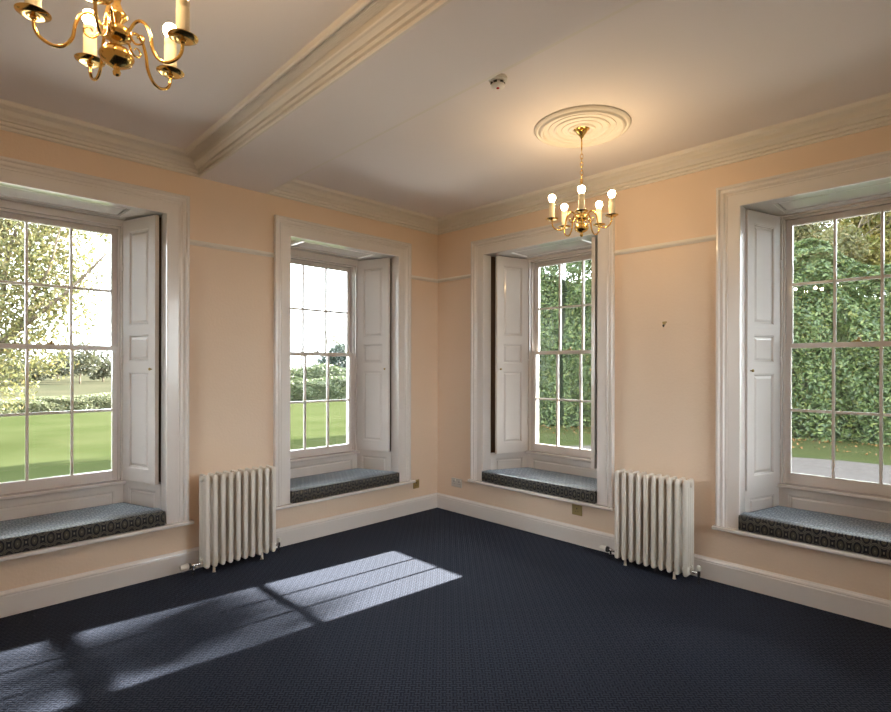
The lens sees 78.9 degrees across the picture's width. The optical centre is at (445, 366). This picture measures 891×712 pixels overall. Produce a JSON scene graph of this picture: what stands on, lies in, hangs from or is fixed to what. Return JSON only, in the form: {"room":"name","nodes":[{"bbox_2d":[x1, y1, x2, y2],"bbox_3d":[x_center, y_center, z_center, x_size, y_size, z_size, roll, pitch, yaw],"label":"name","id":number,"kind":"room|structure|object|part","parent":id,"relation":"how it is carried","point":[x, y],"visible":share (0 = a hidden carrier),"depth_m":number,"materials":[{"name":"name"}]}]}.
{"room":"historic interior","nodes":[
{"label":"historic interior","id":0,"kind":"room"},
{"bbox_2d":[0,129,437,590],"bbox_3d":[-2.228,0.052,4.123,5.410,3.885,0.650,0,0,-45],"label":"wall","id":1,"kind":"structure","parent":0,"point":[232,293],"depth_m":4.23,"materials":[{"name":"beige paint"}]},
{"bbox_2d":[0,493,436,617],"bbox_3d":[-1.764,1.420,4.115,4.760,0.152,0.022,0,0,-45],"label":"baseboard","id":2,"kind":"structure","parent":1,"relation":"attached to","point":[26,598],"depth_m":3.80,"materials":[{"name":"white wood"}]},
{"bbox_2d":[0,156,437,561],"bbox_3d":[-1.996,-0.046,4.350,4.759,2.404,0.758,0,0,-45],"label":"window","id":3,"kind":"structure","parent":1,"relation":"in","point":[148,229],"depth_m":3.93,"materials":[{"name":"white"}]},
{"bbox_3d":[-2.835,-0.589,3.871,0.852,0.929,0.038,0,0,-45],"label":"sash","id":4,"kind":"part","parent":3,"relation":"part of","materials":[{"name":"white wood"}]},
{"bbox_3d":[-2.807,0.343,3.842,0.852,1.003,0.038,0,0,-45],"label":"sash","id":5,"kind":"part","parent":3,"relation":"part of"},
{"bbox_3d":[-2.783,1.005,3.816,0.894,0.239,0.060,0,0,-45],"label":"apron panel","id":6,"kind":"part","parent":3,"relation":"part of","materials":[{"name":"white wood"}]},
{"bbox_3d":[-2.842,-0.021,3.877,1.379,2.292,0.229,0,0,-45],"label":"frame","id":7,"kind":"part","parent":3,"relation":"part of","materials":[{"name":"white wood"}]},
{"bbox_2d":[0,502,164,555],"bbox_3d":[-2.587,1.074,3.605,1.184,0.102,0.494,0,0,-45],"label":"seat cushion","id":8,"kind":"object","parent":3,"relation":"on","point":[19,535],"visible":1,"depth_m":3.56,"materials":[{"name":"fabric"}]},
{"bbox_3d":[-2.625,1.140,3.652,1.560,0.028,0.658,0,0,-45],"label":"sill","id":9,"kind":"part","parent":3,"relation":"part of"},
{"bbox_2d":[123,215,158,484],"bbox_3d":[-2.266,-0.125,4.023,0.387,1.955,0.030,0,0,28],"label":"shutter","id":10,"kind":"object","parent":3,"relation":"attached to","point":[140,232],"depth_m":4.00,"materials":[{"name":"white wood"}]},
{"bbox_3d":[-2.252,0.991,4.064,0.395,0.269,0.060,0,0,22],"label":"panel","id":11,"kind":"part","parent":3,"relation":"part of","materials":[{"name":"white wood"}]},
{"bbox_2d":[0,0,452,177],"bbox_3d":[-0.998,-1.475,1.602,2.280,0.124,4.650,0,0,-45],"label":"crown molding","id":12,"kind":"structure","parent":1,"relation":"attached to","point":[367,27],"depth_m":3.09,"materials":[{"name":"paint"}]},
{"bbox_2d":[273,215,415,509],"bbox_3d":[-1.123,-0.035,5.223,1.575,2.431,0.758,0,0,-45],"label":"window","id":13,"kind":"structure","parent":1,"relation":"in","point":[377,353],"depth_m":5.45,"materials":[{"name":"white"}]},
{"bbox_3d":[-1.309,-0.574,5.397,0.852,0.929,0.038,0,0,-45],"label":"sash","id":14,"kind":"part","parent":13,"relation":"part of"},
{"bbox_3d":[-1.281,0.359,5.368,0.852,1.003,0.038,0,0,-45],"label":"sash","id":15,"kind":"part","parent":13,"relation":"part of","materials":[{"name":"white wood"}]},
{"bbox_3d":[-1.257,1.026,5.341,0.894,0.250,0.060,0,0,-45],"label":"apron panel","id":16,"kind":"part","parent":13,"relation":"part of","materials":[{"name":"white wood"}]},
{"bbox_3d":[-1.316,-0.006,5.403,1.379,2.315,0.229,0,0,-45],"label":"frame","id":17,"kind":"part","parent":13,"relation":"part of","materials":[{"name":"white wood"}]},
{"bbox_2d":[290,468,398,502],"bbox_3d":[-1.047,1.101,5.145,1.178,0.102,0.494,0,0,-45],"label":"seat cushion","id":18,"kind":"object","parent":13,"relation":"on","point":[305,488],"visible":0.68,"depth_m":5.02,"materials":[{"name":"fabric"}]},
{"bbox_3d":[-1.090,1.167,5.188,1.575,0.028,0.658,0,0,-45],"label":"sill","id":19,"kind":"part","parent":13,"relation":"part of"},
{"bbox_2d":[357,258,389,451],"bbox_3d":[-0.739,-0.121,5.551,0.388,1.955,0.030,0,0,28],"label":"shutter","id":20,"kind":"object","parent":13,"relation":"attached to","point":[373,274],"depth_m":5.54,"materials":[{"name":"white wood"}]},
{"bbox_3d":[-0.725,1.006,5.592,0.396,0.292,0.060,0,0,22],"label":"panel","id":21,"kind":"part","parent":13,"relation":"part of","materials":[{"name":"white wood"}]},
{"bbox_2d":[413,479,418,488],"bbox_3d":[-0.300,1.209,5.585,0.080,0.088,0.012,0,0,-45],"label":"wall socket","id":22,"kind":"object","parent":1,"relation":"attached to","point":[415,485],"visible":0.94,"depth_m":5.58,"materials":[{"name":"gold metal"}]},
{"bbox_2d":[0,508,890,711],"bbox_3d":[-0.128,1.600,2.479,4.760,0.200,4.650,0,0,-45],"label":"floor","id":23,"kind":"structure","parent":0,"point":[435,609],"depth_m":2.98,"materials":[{"name":"blue carpet"}]},
{"bbox_2d":[179,465,280,575],"bbox_3d":[-1.598,1.140,4.084,0.765,0.712,0.133,0,0,-45],"label":"radiator","id":24,"kind":"object","parent":23,"relation":"on","point":[237,509],"visible":1,"depth_m":4.05,"materials":[{"name":"metal"}]},
{"bbox_2d":[599,469,700,583],"bbox_3d":[1.495,1.147,4.011,0.765,0.712,0.133,0,0,45],"label":"radiator","id":25,"kind":"object","parent":23,"relation":"on","point":[654,514],"visible":1,"depth_m":3.91,"materials":[{"name":"metal"}]},
{"bbox_2d":[0,0,890,217],"bbox_3d":[-0.121,-1.685,2.479,4.760,0.300,4.650,0,0,-45],"label":"ceiling","id":26,"kind":"structure","parent":0,"point":[686,74],"depth_m":2.91,"materials":[{"name":"white paint"}]},
{"bbox_2d":[14,0,198,90],"bbox_3d":[-0.928,-1.187,1.560,0.429,0.701,0.447,0,0,1],"label":"chandelier","id":27,"kind":"object","parent":26,"relation":"hanging from","point":[113,54],"visible":1,"depth_m":1.55,"materials":[{"name":"gold metal"}]},
{"bbox_3d":[-1.040,-0.935,1.495,0.174,0.129,0.018,0,0,-35],"label":"arm","id":28,"kind":"part","parent":27,"relation":"part of","materials":[{"name":"gold metal"}]},
{"bbox_3d":[-1.100,-1.079,1.675,0.045,0.048,0.044,0,0,37],"label":"bulb","id":29,"kind":"part","parent":27,"relation":"part of","materials":[{"name":"beige glass"}]},
{"bbox_3d":[-1.038,-0.935,1.628,0.174,0.129,0.018,0,0,37],"label":"arm","id":30,"kind":"part","parent":27,"relation":"part of","materials":[{"name":"gold metal"}]},
{"bbox_3d":[-0.914,-0.935,1.451,0.018,0.129,0.174,0,0,-17],"label":"arm","id":31,"kind":"part","parent":27,"relation":"part of","materials":[{"name":"gold metal"}]},
{"bbox_3d":[-0.947,-1.019,1.560,0.090,0.366,0.090,0,0,1],"label":"stem","id":32,"kind":"part","parent":27,"relation":"part of","materials":[{"name":"gold metal"}]},
{"bbox_3d":[-0.910,-0.935,1.667,0.018,0.129,0.174,0,0,19],"label":"arm","id":33,"kind":"part","parent":27,"relation":"part of","materials":[{"name":"gold metal"}]},
{"bbox_3d":[-0.833,-0.935,1.558,0.174,0.129,0.018,0,0,1],"label":"arm","id":34,"kind":"part","parent":27,"relation":"part of","materials":[{"name":"gold metal"}]},
{"bbox_3d":[-0.884,-1.078,1.741,0.044,0.048,0.045,0,0,19],"label":"bulb","id":35,"kind":"part","parent":27,"relation":"part of","materials":[{"name":"beige glass"}]},
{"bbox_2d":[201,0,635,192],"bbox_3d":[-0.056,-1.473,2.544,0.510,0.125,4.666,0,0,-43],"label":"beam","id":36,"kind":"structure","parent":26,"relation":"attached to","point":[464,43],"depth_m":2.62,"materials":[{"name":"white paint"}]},
{"bbox_2d":[488,73,506,89],"bbox_3d":[0.279,-1.505,2.879,0.100,0.058,0.100,0,0,-45],"label":"smoke detector","id":37,"kind":"object","parent":26,"relation":"attached to","point":[498,82],"visible":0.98,"depth_m":2.85,"materials":[{"name":"white plastic"}]},
{"bbox_2d":[534,105,630,147],"bbox_3d":[0.873,-1.519,3.468,0.600,0.028,0.600,0,0,-45],"label":"ceiling rose","id":38,"kind":"object","parent":26,"relation":"attached to","point":[606,124],"visible":0.95,"depth_m":3.41,"materials":[{"name":"paint"}]},
{"bbox_2d":[546,126,618,236],"bbox_3d":[0.867,-1.183,3.451,0.447,0.701,0.429,0,0,14],"label":"chandelier","id":39,"kind":"object","parent":38,"relation":"hanging from","point":[581,131],"visible":1,"depth_m":3.44,"materials":[{"name":"gold metal"}]},
{"bbox_3d":[0.680,-1.075,3.456,0.045,0.048,0.044,0,0,-4],"label":"bulb","id":40,"kind":"part","parent":39,"relation":"part of","materials":[{"name":"beige glass"}]},
{"bbox_3d":[0.758,-0.931,3.461,0.174,0.129,0.018,0,0,-4],"label":"arm","id":41,"kind":"part","parent":39,"relation":"part of","materials":[{"name":"gold metal"}]},
{"bbox_3d":[0.800,-1.075,3.647,0.044,0.048,0.045,0,0,-22],"label":"bulb","id":42,"kind":"part","parent":39,"relation":"part of","materials":[{"name":"beige glass"}]},
{"bbox_3d":[0.829,-0.931,3.574,0.018,0.129,0.174,0,0,-22],"label":"arm","id":43,"kind":"part","parent":39,"relation":"part of","materials":[{"name":"gold metal"}]},
{"bbox_3d":[0.871,-1.015,3.468,0.090,0.366,0.090,0,0,14],"label":"stem","id":44,"kind":"part","parent":39,"relation":"part of","materials":[{"name":"gold metal"}]},
{"bbox_3d":[0.824,-1.075,3.282,0.044,0.048,0.045,0,0,14],"label":"bulb","id":45,"kind":"part","parent":39,"relation":"part of","materials":[{"name":"beige glass"}]},
{"bbox_3d":[0.959,-0.931,3.541,0.174,0.129,0.018,0,0,-40],"label":"arm","id":46,"kind":"part","parent":39,"relation":"part of","materials":[{"name":"gold metal"}]},
{"bbox_3d":[1.019,-1.074,3.591,0.045,0.048,0.044,0,0,-40],"label":"bulb","id":47,"kind":"part","parent":39,"relation":"part of","materials":[{"name":"beige glass"}]},
{"bbox_3d":[0.967,-0.931,3.408,0.174,0.129,0.018,0,0,32],"label":"arm","id":48,"kind":"part","parent":39,"relation":"part of","materials":[{"name":"gold metal"}]},
{"bbox_3d":[1.034,-1.074,3.366,0.045,0.048,0.044,0,0,32],"label":"bulb","id":49,"kind":"part","parent":39,"relation":"part of","materials":[{"name":"beige glass"}]},
{"bbox_2d":[437,125,890,599],"bbox_3d":[1.788,0.062,4.392,0.650,3.885,5.950,0,0,-45],"label":"wall","id":50,"kind":"structure","parent":0,"point":[665,377],"depth_m":4.09,"materials":[{"name":"beige paint"}]},
{"bbox_2d":[451,478,461,487],"bbox_3d":[0.114,1.197,5.595,0.146,0.088,0.012,0,0,45],"label":"wall socket","id":51,"kind":"object","parent":50,"relation":"attached to","point":[455,482],"visible":1,"depth_m":5.59,"materials":[{"name":"grey plastic"}]},
{"bbox_2d":[468,212,614,510],"bbox_3d":[1.044,-0.048,5.130,1.572,2.406,0.758,0,0,45],"label":"window","id":52,"kind":"structure","parent":50,"relation":"in","point":[505,269],"depth_m":5.36,"materials":[{"name":"white"}]},
{"bbox_3d":[0.636,0.994,5.508,0.410,0.262,0.060,0,0,-18],"label":"panel","id":53,"kind":"part","parent":52,"relation":"part of","materials":[{"name":"white wood"}]},
{"bbox_2d":[495,256,527,453],"bbox_3d":[0.668,-0.118,5.450,0.384,1.955,0.030,0,0,-30],"label":"shutter","id":54,"kind":"object","parent":52,"relation":"attached to","point":[511,276],"depth_m":5.43,"materials":[{"name":"white wood"}]},
{"bbox_2d":[482,467,596,503],"bbox_3d":[0.964,1.075,5.052,1.233,0.102,0.494,0,0,45],"label":"seat cushion","id":55,"kind":"object","parent":52,"relation":"on","point":[575,487],"visible":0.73,"depth_m":4.92,"materials":[{"name":"fabric"}]},
{"bbox_3d":[1.006,1.141,5.095,1.572,0.028,0.658,0,0,45],"label":"sill","id":56,"kind":"part","parent":52,"relation":"part of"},
{"bbox_3d":[1.241,-0.015,5.308,1.379,2.285,0.229,0,0,45],"label":"frame","id":57,"kind":"part","parent":52,"relation":"part of","materials":[{"name":"white wood"}]},
{"bbox_3d":[1.204,0.342,5.272,0.852,1.003,0.038,0,0,45],"label":"sash","id":58,"kind":"part","parent":52,"relation":"part of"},
{"bbox_3d":[1.177,1.006,5.246,0.894,0.242,0.060,0,0,45],"label":"apron panel","id":59,"kind":"part","parent":52,"relation":"part of","materials":[{"name":"white wood"}]},
{"bbox_3d":[1.236,-0.596,5.302,0.852,0.941,0.038,0,0,45],"label":"sash","id":60,"kind":"part","parent":52,"relation":"part of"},
{"bbox_2d":[591,237,597,468],"bbox_3d":[1.360,-0.116,4.731,0.030,1.955,0.414,0,0,35],"label":"shutter","id":61,"kind":"object","parent":52,"relation":"attached to","point":[594,257],"depth_m":4.56,"materials":[{"name":"white wood"}]},
{"bbox_2d":[572,504,581,515],"bbox_3d":[1.115,1.216,4.594,0.096,0.088,0.012,0,0,45],"label":"wall socket","id":62,"kind":"object","parent":50,"relation":"attached to","point":[576,509],"visible":1,"depth_m":4.59,"materials":[{"name":"gold metal"}]},
{"bbox_2d":[265,0,890,234],"bbox_3d":[0.821,-1.471,3.421,2.096,0.124,4.650,0,0,-45],"label":"crown molding","id":63,"kind":"structure","parent":50,"relation":"attached to","point":[874,112],"depth_m":4.05,"materials":[{"name":"paint"}]},
{"bbox_2d":[437,493,890,627],"bbox_3d":[1.548,1.427,4.154,0.022,0.152,4.650,0,0,-45],"label":"baseboard","id":64,"kind":"structure","parent":50,"relation":"attached to","point":[875,610],"depth_m":3.70,"materials":[{"name":"white wood"}]},
{"bbox_2d":[438,150,890,564],"bbox_3d":[1.786,-0.056,4.389,4.649,2.387,0.758,0,0,45],"label":"window","id":65,"kind":"structure","parent":50,"relation":"in","point":[756,220],"depth_m":3.76,"materials":[{"name":"white"}]},
{"bbox_3d":[2.247,0.989,3.891,0.384,0.243,0.060,0,0,-27],"label":"panel","id":66,"kind":"part","parent":65,"relation":"part of","materials":[{"name":"white wood"}]},
{"bbox_2d":[745,209,779,490],"bbox_3d":[2.257,-0.114,3.861,0.386,1.955,0.030,0,0,-28],"label":"shutter","id":67,"kind":"object","parent":65,"relation":"attached to","point":[762,226],"depth_m":3.84,"materials":[{"name":"white wood"}]},
{"bbox_3d":[2.622,1.126,3.480,1.508,0.028,0.658,0,0,45],"label":"sill","id":68,"kind":"part","parent":65,"relation":"part of","materials":[{"name":"white wood"}]},
{"bbox_2d":[738,506,890,559],"bbox_3d":[2.577,1.060,3.439,1.171,0.102,0.494,0,0,45],"label":"seat cushion","id":69,"kind":"object","parent":65,"relation":"on","point":[850,534],"visible":1,"depth_m":3.45,"materials":[{"name":"fabric"}]},
{"bbox_3d":[2.832,-0.021,3.716,1.379,2.266,0.229,0,0,45],"label":"frame","id":70,"kind":"part","parent":65,"relation":"part of","materials":[{"name":"white wood"}]},
{"bbox_3d":[2.768,0.993,3.654,0.894,0.237,0.060,0,0,45],"label":"apron panel","id":71,"kind":"part","parent":65,"relation":"part of","materials":[{"name":"white wood"}]},
{"bbox_3d":[2.796,0.332,3.680,0.852,1.003,0.038,0,0,45],"label":"sash","id":72,"kind":"part","parent":65,"relation":"part of","materials":[{"name":"white wood"}]},
{"bbox_3d":[2.828,-0.606,3.710,0.852,0.941,0.038,0,0,45],"label":"sash","id":73,"kind":"part","parent":65,"relation":"part of","materials":[{"name":"white wood"}]},
{"label":"outside","id":74,"kind":"structure","parent":0,"visible":0},
{"bbox_2d":[0,401,890,482],"bbox_3d":[12.638,2.029,-6.922,120.000,0.100,84.000,0,0,-45],"label":"lawn","id":75,"kind":"structure","parent":74,"point":[49,435],"depth_m":13.98,"materials":[{"name":"green plant"}]},
{"bbox_2d":[1,225,77,300],"bbox_3d":[-17.515,-3.159,16.643,8.982,10.170,8.103,0,0,-2],"label":"autumn tree","id":76,"kind":"object","parent":75,"relation":"on","point":[13,225],"visible":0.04,"depth_m":18.53,"materials":[{"name":"green plant"}]},
{"bbox_2d":[0,218,109,412],"bbox_3d":[-11.300,-1.495,12.628,6.517,6.856,6.080,0,0,-45],"label":"autumn tree","id":77,"kind":"object","parent":75,"relation":"on","point":[47,303],"visible":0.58,"depth_m":12.36,"materials":[{"name":"green plant"}]},
{"bbox_2d":[290,375,345,401],"bbox_3d":[-7.958,1.193,30.732,8.844,1.619,3.799,0,0,-37],"label":"shrub border","id":78,"kind":"object","parent":75,"relation":"on","point":[315,388],"visible":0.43,"depth_m":30.54,"materials":[{"name":"green plant"}]},
{"bbox_2d":[539,237,890,444],"bbox_3d":[9.983,-1.275,15.457,17.021,6.624,4.296,0,0,33],"label":"hedge","id":79,"kind":"object","parent":75,"relation":"on","point":[858,310],"visible":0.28,"depth_m":14.59,"materials":[{"name":"green plant"}]},
{"bbox_2d":[539,424,890,456],"bbox_3d":[7.069,1.936,14.457,18.642,0.090,3.026,0,0,33],"label":"fallen leaves","id":80,"kind":"object","parent":75,"relation":"on","point":[543,424],"visible":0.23,"depth_m":13.86,"materials":[{"name":"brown plant"}]},
{"bbox_2d":[794,216,890,276],"bbox_3d":[11.322,-2.658,18.237,6.766,9.287,4.402,0,0,-5],"label":"autumn tree","id":81,"kind":"object","parent":75,"relation":"on","point":[846,244],"visible":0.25,"depth_m":16.79,"materials":[{"name":"green plant"}]},
{"bbox_2d":[823,211,890,288],"bbox_3d":[13.271,-2.495,19.123,7.009,9.002,5.158,0,0,-30],"label":"autumn tree","id":82,"kind":"object","parent":75,"relation":"on","point":[873,257],"visible":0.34,"depth_m":17.71,"materials":[{"name":"green plant"}]},
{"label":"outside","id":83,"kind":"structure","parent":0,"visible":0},
{"bbox_2d":[565,446,890,483],"bbox_3d":[13.310,1.974,1.104,7.300,0.012,34.400,0,0,-45],"label":"gravel drive","id":84,"kind":"structure","parent":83,"point":[869,472],"depth_m":10.32,"materials":[{"name":"grey gravel"}]},
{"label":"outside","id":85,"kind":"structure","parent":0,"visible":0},
{"bbox_2d":[0,372,291,410],"bbox_3d":[-86.357,1.839,120.357,360.000,0.130,236.000,0,0,-45],"label":"meadow","id":86,"kind":"structure","parent":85,"point":[48,387],"depth_m":49.61,"materials":[{"name":"plant"}]},
{"bbox_2d":[0,349,24,384],"bbox_3d":[-44.847,-0.108,54.978,4.214,4.192,4.532,0,0,-28],"label":"tree","id":87,"kind":"object","parent":86,"relation":"on","point":[4,354],"visible":0.12,"depth_m":54.46,"materials":[{"name":"green plant"}]},
{"bbox_2d":[14,353,48,382],"bbox_3d":[-49.105,0.311,64.024,3.732,3.812,4.637,0,0,-45],"label":"tree","id":88,"kind":"object","parent":86,"relation":"on","point":[41,376],"visible":0.25,"depth_m":63.49,"materials":[{"name":"green plant"}]},
{"bbox_2d":[0,392,110,413],"bbox_3d":[-17.127,1.566,23.695,1.604,0.794,13.330,0,0,41],"label":"hedge","id":89,"kind":"object","parent":86,"relation":"on","point":[89,401],"visible":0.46,"depth_m":23.48,"materials":[{"name":"green plant"}]},
{"bbox_2d":[43,350,69,380],"bbox_3d":[-52.249,-0.221,73.020,3.933,4.135,4.660,0,0,-45],"label":"tree","id":90,"kind":"object","parent":86,"relation":"on","point":[59,372],"visible":0.34,"depth_m":72.24,"materials":[{"name":"green plant"}]},
{"bbox_2d":[54,340,103,383],"bbox_3d":[-40.178,-0.561,59.567,4.525,4.848,4.725,0,0,-24],"label":"tree","id":91,"kind":"object","parent":86,"relation":"on","point":[83,368],"visible":0.73,"depth_m":58.84,"materials":[{"name":"green plant"}]},
{"bbox_2d":[86,351,110,380],"bbox_3d":[-43.394,-0.209,68.483,4.392,4.126,4.298,0,0,-21],"label":"tree","id":92,"kind":"object","parent":86,"relation":"on","point":[106,366],"visible":0.54,"depth_m":67.85,"materials":[{"name":"green plant"}]},
{"bbox_2d":[290,294,332,367],"bbox_3d":[-9.493,-1.613,38.035,3.476,7.093,3.380,0,0,-45],"label":"bare tree","id":93,"kind":"object","parent":86,"relation":"on","point":[308,357],"visible":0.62,"depth_m":37.89,"materials":[{"name":"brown plant"}]},
{"bbox_2d":[290,363,345,379],"bbox_3d":[-10.642,0.873,34.104,11.574,2.296,3.593,0,0,-41],"label":"hedge","id":94,"kind":"object","parent":86,"relation":"on","point":[312,372],"visible":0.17,"depth_m":34.98,"materials":[{"name":"green plant"}]},
{"bbox_2d":[313,344,345,369],"bbox_3d":[-8.268,0.079,40.132,4.255,3.757,2.960,0,0,-5],"label":"evergreen tree","id":95,"kind":"object","parent":86,"relation":"on","point":[339,361],"visible":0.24,"depth_m":39.70,"materials":[{"name":"green plant"}]},
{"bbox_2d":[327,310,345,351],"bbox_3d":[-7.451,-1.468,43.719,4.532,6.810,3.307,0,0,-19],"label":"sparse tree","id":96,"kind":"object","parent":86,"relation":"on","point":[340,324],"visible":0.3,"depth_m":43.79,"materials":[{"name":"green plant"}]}
]}

